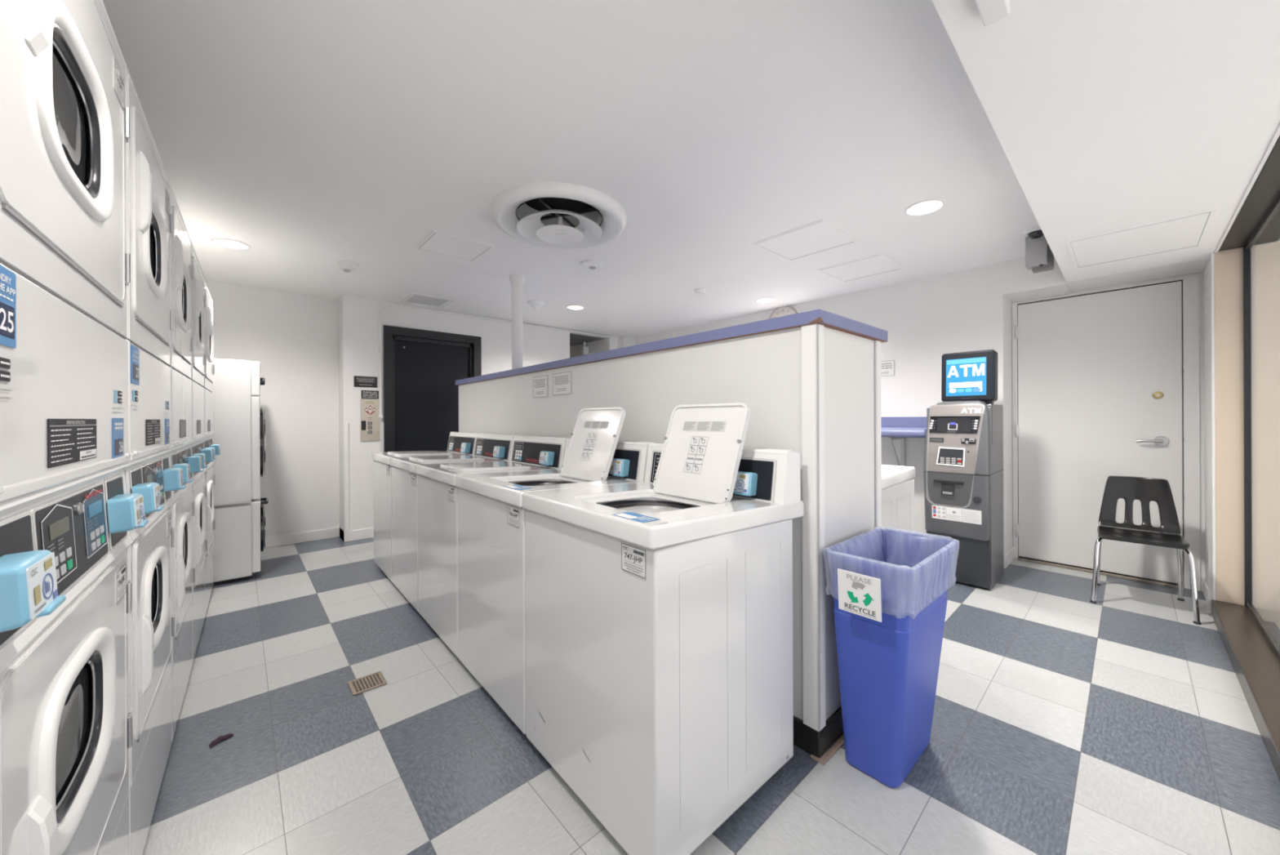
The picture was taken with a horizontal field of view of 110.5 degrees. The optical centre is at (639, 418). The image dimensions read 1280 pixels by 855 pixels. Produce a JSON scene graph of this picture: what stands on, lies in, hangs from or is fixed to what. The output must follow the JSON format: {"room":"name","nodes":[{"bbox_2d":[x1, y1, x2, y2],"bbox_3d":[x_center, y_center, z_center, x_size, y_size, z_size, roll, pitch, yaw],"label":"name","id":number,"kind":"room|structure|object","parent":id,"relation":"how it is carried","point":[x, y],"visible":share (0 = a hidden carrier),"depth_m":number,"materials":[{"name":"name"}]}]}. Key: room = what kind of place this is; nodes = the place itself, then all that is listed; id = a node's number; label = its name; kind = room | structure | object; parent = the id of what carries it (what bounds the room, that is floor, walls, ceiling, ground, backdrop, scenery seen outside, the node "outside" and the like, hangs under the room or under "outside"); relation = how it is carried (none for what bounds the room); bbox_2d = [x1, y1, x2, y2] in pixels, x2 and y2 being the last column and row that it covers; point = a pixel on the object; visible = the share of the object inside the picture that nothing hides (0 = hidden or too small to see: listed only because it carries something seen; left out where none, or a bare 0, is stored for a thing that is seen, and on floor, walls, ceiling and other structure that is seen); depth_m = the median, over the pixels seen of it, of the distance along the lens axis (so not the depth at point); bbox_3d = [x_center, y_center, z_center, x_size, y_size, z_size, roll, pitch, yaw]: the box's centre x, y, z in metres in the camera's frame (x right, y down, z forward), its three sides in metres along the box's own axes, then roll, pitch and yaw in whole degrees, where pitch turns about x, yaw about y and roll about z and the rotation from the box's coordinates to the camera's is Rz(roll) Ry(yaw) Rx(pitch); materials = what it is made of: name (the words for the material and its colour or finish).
{"room":"laundry","nodes":[
{"label":"laundry","id":0,"kind":"room"},
{"bbox_2d":[205,280,339,537],"bbox_3d":[-3.803,-0.016,3.993,1.820,2.460,0.100,0,0,-42],"label":"wall","id":1,"kind":"structure","parent":0,"point":[294,338],"depth_m":4.31,"materials":[{"name":"paint"}]},
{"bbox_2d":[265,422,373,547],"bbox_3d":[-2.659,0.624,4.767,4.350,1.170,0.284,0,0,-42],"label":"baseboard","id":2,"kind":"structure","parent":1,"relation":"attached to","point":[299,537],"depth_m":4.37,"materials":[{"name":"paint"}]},
{"bbox_2d":[338,294,609,541],"bbox_3d":[-1.803,-0.009,5.622,3.330,2.430,0.370,0,0,-42],"label":"wall","id":3,"kind":"structure","parent":0,"point":[358,317],"depth_m":4.54,"materials":[{"name":"paint"}]},
{"bbox_2d":[353,375,377,387],"bbox_3d":[-2.773,-0.373,4.493,0.205,0.110,0.004,0,0,-42],"label":"plaque","id":4,"kind":"object","parent":3,"relation":"attached to","point":[359,381],"visible":1,"depth_m":4.49,"materials":[{"name":"black plastic"}]},
{"bbox_2d":[360,399,379,441],"bbox_3d":[-2.742,0.016,4.516,0.170,0.427,0.009,0,0,-42],"label":"panel","id":5,"kind":"object","parent":3,"relation":"attached to","point":[369,408],"visible":1,"depth_m":4.51,"materials":[{"name":"metal"}]},
{"bbox_2d":[360,390,378,399],"bbox_3d":[-2.745,-0.245,4.518,0.155,0.085,0.004,0,0,-42],"label":"plaque","id":6,"kind":"object","parent":3,"relation":"attached to","point":[374,394],"visible":1,"depth_m":4.52,"materials":[{"name":"black plastic"}]},
{"bbox_2d":[383,324,481,452],"bbox_3d":[-2.300,0.119,4.976,1.025,2.178,0.120,0,0,-42],"label":"door","id":7,"kind":"structure","parent":3,"relation":"in","point":[422,368],"depth_m":4.91,"materials":[{"name":"black"}]},
{"bbox_2d":[377,303,611,419],"bbox_3d":[-1.557,-0.606,5.580,3.038,1.222,0.026,0,0,-42],"label":"conduit","id":8,"kind":"object","parent":3,"relation":"attached to","point":[380,415],"visible":0.98,"depth_m":4.75,"materials":[{"name":"metal"}]},
{"bbox_2d":[102,0,1039,346],"bbox_3d":[-0.791,-1.406,3.812,6.050,0.405,7.380,0,0,-42],"label":"ceiling","id":9,"kind":"structure","parent":0,"point":[310,135],"depth_m":1.99,"materials":[{"name":"paint"}]},
{"bbox_2d":[210,237,251,249],"bbox_3d":[-2.847,-1.282,3.096,0.208,0.136,0.208,0,0,-42],"label":"recessed light","id":10,"kind":"object","parent":9,"relation":"in","point":[227,242],"visible":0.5,"depth_m":3.14,"materials":[{"name":"white plastic"}]},
{"bbox_2d":[334,260,358,272],"bbox_3d":[-2.310,-1.190,3.502,0.156,0.064,0.156,0,0,-42],"label":"smoke detector","id":11,"kind":"object","parent":9,"relation":"attached to","point":[347,266],"visible":1,"depth_m":3.46,"materials":[{"name":"white plastic"}]},
{"bbox_2d":[398,292,456,307],"bbox_3d":[-2.199,-1.220,4.593,0.430,0.006,0.430,0,0,-42],"label":"ceiling vent","id":12,"kind":"object","parent":9,"relation":"in","point":[412,297],"visible":1,"depth_m":4.57,"materials":[{"name":"metal"}]},
{"bbox_2d":[415,230,494,262],"bbox_3d":[-1.325,-1.224,3.179,0.412,0.006,0.400,0,0,-42],"label":"access panel","id":13,"kind":"object","parent":9,"relation":"attached to","point":[437,242],"visible":1,"depth_m":3.17,"materials":[{"name":"paint"}]},
{"bbox_2d":[527,299,543,310],"bbox_3d":[-1.097,-1.186,4.680,0.170,0.082,0.170,0,0,-42],"label":"smoke detector","id":14,"kind":"object","parent":9,"relation":"attached to","point":[535,304],"visible":1,"depth_m":4.64,"materials":[{"name":"white plastic"}]},
{"bbox_2d":[489,181,626,248],"bbox_3d":[-0.487,-1.239,2.710,0.810,0.242,0.810,0,0,-42],"label":"ceiling vent","id":15,"kind":"object","parent":9,"relation":"in","point":[551,215],"visible":0.99,"depth_m":2.68,"materials":[{"name":"white plastic"}]},
{"bbox_2d":[515,208,602,248],"bbox_3d":[-0.487,-1.174,2.710,0.516,0.112,0.516,0,0,-42],"label":"diffuser","id":16,"kind":"object","parent":15,"relation":"attached to","point":[531,227],"depth_m":2.73,"materials":[{"name":"white plastic"}]},
{"bbox_2d":[565,304,584,309],"bbox_3d":[-0.712,-1.291,4.895,0.208,0.136,0.208,0,0,-42],"label":"recessed light","id":17,"kind":"object","parent":9,"relation":"in","point":[571,306],"visible":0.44,"depth_m":4.96,"materials":[{"name":"white plastic"}]},
{"bbox_2d":[580,342,588,355],"bbox_3d":[-0.871,-1.101,6.963,0.100,0.205,0.100,0,0,-42],"label":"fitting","id":18,"kind":"object","parent":9,"relation":"hanging from","point":[584,349],"visible":0.81,"depth_m":6.93,"materials":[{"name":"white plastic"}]},
{"bbox_2d":[581,259,603,269],"bbox_3d":[-0.376,-1.212,3.526,0.176,0.037,0.176,0,0,-42],"label":"smoke detector","id":19,"kind":"object","parent":9,"relation":"attached to","point":[589,264],"visible":1,"depth_m":3.48,"materials":[{"name":"white plastic"}]},
{"bbox_2d":[694,288,706,294],"bbox_3d":[0.581,-1.218,4.271,0.103,0.033,0.103,0,0,3],"label":"smoke detector","id":20,"kind":"object","parent":9,"relation":"attached to","point":[698,291],"visible":1,"depth_m":4.24,"materials":[{"name":"white plastic"}]},
{"bbox_2d":[755,297,775,302],"bbox_3d":[1.307,-1.300,4.632,0.208,0.136,0.208,0,0,-42],"label":"recessed light","id":21,"kind":"object","parent":9,"relation":"in","point":[765,300],"visible":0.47,"depth_m":4.69,"materials":[{"name":"white plastic"}]},
{"bbox_2d":[751,218,857,261],"bbox_3d":[1.154,-1.234,3.114,0.515,0.006,0.515,0,0,-42],"label":"access panel","id":22,"kind":"object","parent":9,"relation":"attached to","point":[820,236],"visible":1,"depth_m":3.09,"materials":[{"name":"paint"}]},
{"bbox_2d":[817,253,905,282],"bbox_3d":[1.828,-1.237,3.674,0.495,0.006,0.500,0,0,-42],"label":"access panel","id":23,"kind":"object","parent":9,"relation":"attached to","point":[878,264],"visible":1,"depth_m":3.65,"materials":[{"name":"paint"}]},
{"bbox_2d":[903,198,946,216],"bbox_3d":[1.668,-1.301,2.605,0.208,0.136,0.208,0,0,-42],"label":"recessed light","id":24,"kind":"object","parent":9,"relation":"in","point":[928,206],"visible":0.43,"depth_m":2.66,"materials":[{"name":"white plastic"}]},
{"bbox_2d":[1024,226,1044,239],"bbox_3d":[2.610,-1.215,2.925,0.124,0.056,0.124,0,0,-42],"label":"dome camera","id":25,"kind":"object","parent":9,"relation":"attached to","point":[1035,233],"visible":0.81,"depth_m":2.90,"materials":[{"name":"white plastic"}]},
{"bbox_2d":[1025,235,1053,273],"bbox_3d":[2.696,-1.124,2.997,0.127,0.240,0.133,0,0,-42],"label":"junction box","id":26,"kind":"object","parent":9,"relation":"attached to","point":[1039,257],"visible":0.88,"depth_m":2.96,"materials":[{"name":"grey metal"}]},
{"bbox_2d":[569,338,605,357],"bbox_3d":[-1.359,-0.001,7.090,0.900,2.410,1.750,0,0,-42],"label":"wall","id":27,"kind":"structure","parent":0,"point":[599,345],"depth_m":6.94,"materials":[{"name":"paint"}]},
{"bbox_2d":[605,336,635,351],"bbox_3d":[-0.250,-0.016,6.759,0.500,2.430,0.230,0,0,-42],"label":"wall","id":28,"kind":"structure","parent":0,"point":[612,343],"depth_m":6.66,"materials":[{"name":"paint"}]},
{"bbox_2d":[455,308,888,764],"bbox_3d":[-0.351,0.410,3.124,0.618,1.578,3.690,0,0,-41],"label":"wall partition","id":29,"kind":"structure","parent":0,"point":[810,381],"depth_m":1.76,"materials":[{"name":"paint"}]},
{"bbox_2d":[509,273,524,368],"bbox_3d":[-1.057,-0.802,3.825,0.124,0.850,0.124,0,0,-42],"label":"pipe","id":30,"kind":"object","parent":29,"relation":"on","point":[517,281],"visible":0.92,"depth_m":3.79,"materials":[{"name":"metal"}]},
{"bbox_2d":[533,374,547,397],"bbox_3d":[-0.691,-0.222,3.075,0.004,0.150,0.205,0,0,-41],"label":"notice sign","id":31,"kind":"object","parent":29,"relation":"attached to","point":[540,382],"visible":1,"depth_m":3.06,"materials":[{"name":"white paper"}]},
{"bbox_2d":[552,370,571,395],"bbox_3d":[-0.504,-0.227,2.860,0.004,0.145,0.230,0,0,-41],"label":"notice sign","id":32,"kind":"object","parent":29,"relation":"attached to","point":[562,381],"visible":1,"depth_m":2.85,"materials":[{"name":"white paper"}]},
{"bbox_2d":[142,536,1279,854],"bbox_3d":[-0.874,1.252,3.916,6.050,0.100,8.100,0,0,-42],"label":"floor","id":33,"kind":"structure","parent":0,"point":[1064,722],"depth_m":1.60,"materials":[{"name":"tile"}]},
{"bbox_2d":[0,0,148,854],"bbox_3d":[-1.234,0.172,0.568,0.746,2.062,0.797,0,0,-41],"label":"dryer","id":34,"kind":"object","parent":33,"relation":"on","point":[68,516],"visible":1,"depth_m":0.72,"materials":[{"name":"metal"}]},
{"bbox_2d":[124,69,186,854],"bbox_3d":[-1.729,0.174,1.141,0.746,2.062,0.702,0,0,-41],"label":"dryer","id":35,"kind":"object","parent":33,"relation":"on","point":[148,473],"visible":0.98,"depth_m":1.26,"materials":[{"name":"metal"}]},
{"bbox_2d":[168,185,204,742],"bbox_3d":[-2.186,0.176,1.671,0.746,2.062,0.683,0,0,-41],"label":"dryer","id":36,"kind":"object","parent":33,"relation":"on","point":[183,507],"visible":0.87,"depth_m":1.81,"materials":[{"name":"metal"}]},
{"bbox_2d":[190,244,214,662],"bbox_3d":[-2.632,0.178,2.190,0.746,2.062,0.671,0,0,-41],"label":"dryer","id":37,"kind":"object","parent":33,"relation":"on","point":[198,299],"visible":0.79,"depth_m":2.32,"materials":[{"name":"metal"}]},
{"bbox_2d":[203,277,221,616],"bbox_3d":[-3.073,0.180,2.701,0.746,2.062,0.665,0,0,-41],"label":"dryer","id":38,"kind":"object","parent":33,"relation":"on","point":[208,309],"visible":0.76,"depth_m":2.85,"materials":[{"name":"metal"}]},
{"bbox_2d":[208,733,233,747],"bbox_3d":[-1.570,1.198,1.665,0.034,0.012,0.072,0,0,26],"label":"rag","id":39,"kind":"object","parent":33,"relation":"on","point":[220,738],"visible":1,"depth_m":1.66,"materials":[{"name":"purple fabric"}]},
{"bbox_2d":[212,358,268,585],"bbox_3d":[-3.361,0.389,3.405,0.787,1.648,0.670,0,0,-41],"label":"dryer","id":40,"kind":"object","parent":33,"relation":"on","point":[238,418],"visible":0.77,"depth_m":3.30,"materials":[{"name":"metal"}]},
{"bbox_2d":[347,671,386,695],"bbox_3d":[-1.239,1.201,2.020,0.132,0.005,0.132,0,0,-42],"label":"floor drain","id":41,"kind":"object","parent":33,"relation":"on","point":[357,686],"visible":1,"depth_m":2.02,"materials":[{"name":"metal"}]},
{"bbox_2d":[371,431,484,581],"bbox_3d":[-1.726,0.662,3.670,0.742,1.086,0.640,0,0,-41],"label":"washing machine","id":42,"kind":"object","parent":33,"relation":"on","point":[460,443],"visible":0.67,"depth_m":3.48,"materials":[{"name":"metal"}]},
{"bbox_2d":[371,450,472,464],"bbox_3d":[-1.728,0.316,3.670,0.742,0.083,0.637,0,0,-41],"label":"countertop","id":43,"kind":"structure","parent":42,"relation":"on","point":[384,457],"depth_m":3.46,"materials":[{"name":"metal"}]},
{"bbox_2d":[389,433,516,611],"bbox_3d":[-1.295,0.660,3.176,0.742,1.086,0.672,0,0,-41],"label":"washing machine","id":44,"kind":"object","parent":33,"relation":"on","point":[488,446],"visible":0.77,"depth_m":2.96,"materials":[{"name":"metal"}]},
{"bbox_2d":[389,455,509,473],"bbox_3d":[-1.296,0.314,3.176,0.742,0.083,0.669,0,0,-41],"label":"countertop","id":45,"kind":"structure","parent":44,"relation":"on","point":[404,463],"depth_m":2.94,"materials":[{"name":"metal"}]},
{"bbox_2d":[415,435,570,657],"bbox_3d":[-0.847,0.658,2.663,0.742,1.086,0.688,0,0,-41],"label":"washing machine","id":46,"kind":"object","parent":33,"relation":"on","point":[437,491],"visible":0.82,"depth_m":2.45,"materials":[{"name":"metal"}]},
{"bbox_2d":[415,461,560,485],"bbox_3d":[-0.849,0.312,2.663,0.742,0.083,0.685,0,0,-41],"label":"countertop","id":47,"kind":"structure","parent":46,"relation":"on","point":[433,471],"depth_m":2.42,"materials":[{"name":"metal"}]},
{"bbox_2d":[455,407,655,733],"bbox_3d":[-0.389,0.572,2.138,0.742,1.255,0.707,0,0,-41],"label":"washing machine","id":48,"kind":"object","parent":33,"relation":"on","point":[491,555],"visible":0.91,"depth_m":1.95,"materials":[{"name":"metal"}]},
{"bbox_2d":[507,478,576,485],"bbox_3d":[-0.438,0.476,2.055,0.380,0.370,0.380,0,0,-41],"label":"washer opening","id":49,"kind":"object","parent":48,"relation":"on","point":[523,482],"depth_m":2.21,"materials":[{"name":"grey metal"}]},
{"bbox_2d":[455,469,642,506],"bbox_3d":[-0.390,0.310,2.138,0.742,0.083,0.704,0,0,-41],"label":"countertop","id":50,"kind":"structure","parent":48,"relation":"on","point":[482,483],"depth_m":1.91,"materials":[{"name":"metal"}]},
{"bbox_2d":[522,402,804,854],"bbox_3d":[0.077,0.570,1.604,0.742,1.255,0.710,0,0,-41],"label":"washing machine","id":51,"kind":"object","parent":33,"relation":"on","point":[659,609],"visible":1,"depth_m":1.31,"materials":[{"name":"metal"}]},
{"bbox_2d":[595,497,700,508],"bbox_3d":[0.028,0.474,1.522,0.380,0.370,0.380,0,0,-41],"label":"basket","id":52,"kind":"object","parent":51,"relation":"on","point":[615,502],"depth_m":1.65,"materials":[{"name":"grey metal"}]},
{"bbox_2d":[522,481,804,549],"bbox_3d":[0.076,0.308,1.604,0.742,0.083,0.707,0,0,-41],"label":"countertop","id":53,"kind":"structure","parent":51,"relation":"on","point":[682,526],"depth_m":1.33,"materials":[{"name":"metal"}]},
{"bbox_2d":[823,525,957,787],"bbox_3d":[0.901,0.820,1.589,0.552,0.747,0.294,0,0,-41],"label":"recycling bin","id":54,"kind":"object","parent":33,"relation":"on","point":[890,587],"visible":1,"depth_m":1.47,"materials":[{"name":"blue plastic"}]},
{"bbox_2d":[881,464,915,533],"bbox_3d":[1.029,0.650,2.458,0.653,1.086,0.690,0,0,-41],"label":"washing machine","id":55,"kind":"object","parent":33,"relation":"on","point":[897,481],"visible":0.02,"depth_m":2.27,"materials":[{"name":"metal"}]},
{"bbox_2d":[881,464,915,489],"bbox_3d":[1.027,0.304,2.458,0.653,0.083,0.687,0,0,-41],"label":"countertop","id":56,"kind":"structure","parent":55,"relation":"on","point":[891,475],"depth_m":2.28,"materials":[{"name":"laminate"}]},
{"bbox_2d":[923,349,1004,590],"bbox_3d":[2.437,0.350,3.339,0.552,1.674,0.411,0,0,-42],"label":"machine","id":57,"kind":"object","parent":33,"relation":"on","point":[963,468],"visible":0.99,"depth_m":3.17,"materials":[{"name":"grey metal"}]},
{"bbox_2d":[933,480,964,495],"bbox_3d":[2.212,0.497,3.188,0.014,0.102,0.180,0,0,-42],"label":"dispenser","id":58,"kind":"object","parent":57,"relation":"on","point":[941,487],"depth_m":3.18,"materials":[{"name":"black plastic"}]},
{"bbox_2d":[1089,475,1201,624],"bbox_3d":[3.232,0.792,2.876,0.485,0.785,0.451,0,0,-44],"label":"chair","id":59,"kind":"object","parent":33,"relation":"on","point":[1146,490],"visible":1,"depth_m":2.93,"materials":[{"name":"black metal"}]},
{"bbox_2d":[635,256,1210,555],"bbox_3d":[1.893,-0.025,4.989,0.500,2.430,5.530,0,0,-42],"label":"wall","id":60,"kind":"structure","parent":0,"point":[926,319],"depth_m":3.84,"materials":[{"name":"paint"}]},
{"bbox_2d":[673,328,675,337],"bbox_3d":[0.480,-0.619,6.151,0.036,1.230,0.036,0,0,-42],"label":"conduit","id":61,"kind":"object","parent":60,"relation":"attached to","point":[674,330],"visible":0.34,"depth_m":6.14,"materials":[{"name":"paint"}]},
{"bbox_2d":[768,305,798,319],"bbox_3d":[1.584,-1.071,4.927,0.034,0.376,0.376,0,0,-42],"label":"wall clock","id":62,"kind":"object","parent":60,"relation":"attached to","point":[784,310],"visible":0.23,"depth_m":4.93,"materials":[{"name":"grey plastic"}]},
{"bbox_2d":[880,360,894,376],"bbox_3d":[2.275,-0.472,4.190,0.004,0.145,0.230,0,0,-42],"label":"notice sign","id":63,"kind":"object","parent":60,"relation":"attached to","point":[887,367],"visible":0.54,"depth_m":4.15,"materials":[{"name":"white paper"}]},
{"bbox_2d":[880,416,926,466],"bbox_3d":[1.153,0.281,5.107,0.441,0.585,3.860,0,0,-42],"label":"shelf","id":64,"kind":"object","parent":60,"relation":"attached to","point":[892,428],"depth_m":3.94,"materials":[{"name":"blue laminate"}]},
{"bbox_2d":[1003,546,1014,568],"bbox_3d":[1.563,1.141,5.275,0.412,0.100,4.397,0,0,-42],"label":"baseboard","id":65,"kind":"structure","parent":60,"relation":"attached to","point":[1009,556],"depth_m":3.61,"materials":[{"name":"paint"}]},
{"bbox_2d":[1017,557,1184,589],"bbox_3d":[3.487,1.177,3.420,0.050,0.012,0.890,0,0,-42],"label":"trim","id":66,"kind":"structure","parent":60,"relation":"attached to","point":[1018,558],"depth_m":3.36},
{"bbox_2d":[1012,271,1204,591],"bbox_3d":[3.555,-0.032,3.452,0.100,2.430,1.220,0,0,-42],"label":"door frame","id":67,"kind":"structure","parent":60,"relation":"in","point":[1201,274],"depth_m":3.05,"materials":[{"name":"paint"}]},
{"bbox_2d":[1012,275,1199,591],"bbox_3d":[3.510,0.099,3.420,0.120,2.168,0.992,0,0,-42],"label":"door","id":68,"kind":"structure","parent":67,"relation":"attached to","point":[1097,393],"depth_m":3.39,"materials":[{"name":"paint"}]},
{"bbox_2d":[932,0,1279,281],"bbox_3d":[1.328,-1.097,1.176,5.450,0.279,0.670,0,0,-42],"label":"ceiling","id":69,"kind":"structure","parent":0,"point":[1106,115],"depth_m":1.40,"materials":[{"name":"paint"}]},
{"bbox_2d":[1065,208,1217,268],"bbox_3d":[2.814,-0.996,2.529,0.670,0.006,0.520,0,0,-42],"label":"access panel","id":70,"kind":"object","parent":69,"relation":"attached to","point":[1184,232],"visible":1,"depth_m":2.48,"materials":[{"name":"paint"}]},
{"bbox_2d":[1203,252,1216,599],"bbox_3d":[3.743,-0.033,2.838,0.645,2.430,0.158,0,0,-42],"label":"wall","id":71,"kind":"structure","parent":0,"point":[1209,272],"depth_m":2.81,"materials":[{"name":"paint"}]},
{"bbox_2d":[1201,576,1212,613],"bbox_3d":[3.662,1.112,2.873,0.525,0.140,0.025,0,0,-42],"label":"baseboard","id":72,"kind":"structure","parent":71,"relation":"attached to","point":[1207,592],"depth_m":2.85,"materials":[{"name":"paint"}]},
{"bbox_3d":[1.815,-1.123,1.010,5.950,0.233,0.230,0,0,-42],"label":"wall","id":73,"kind":"structure","parent":0,"visible":0},
{"bbox_2d":[1210,124,1279,781],"bbox_3d":[1.575,0.093,0.812,5.320,2.197,0.265,0,0,-42],"label":"window","id":74,"kind":"structure","parent":73,"relation":"in","point":[1245,612],"depth_m":2.34,"materials":[{"name":"brown metal"}]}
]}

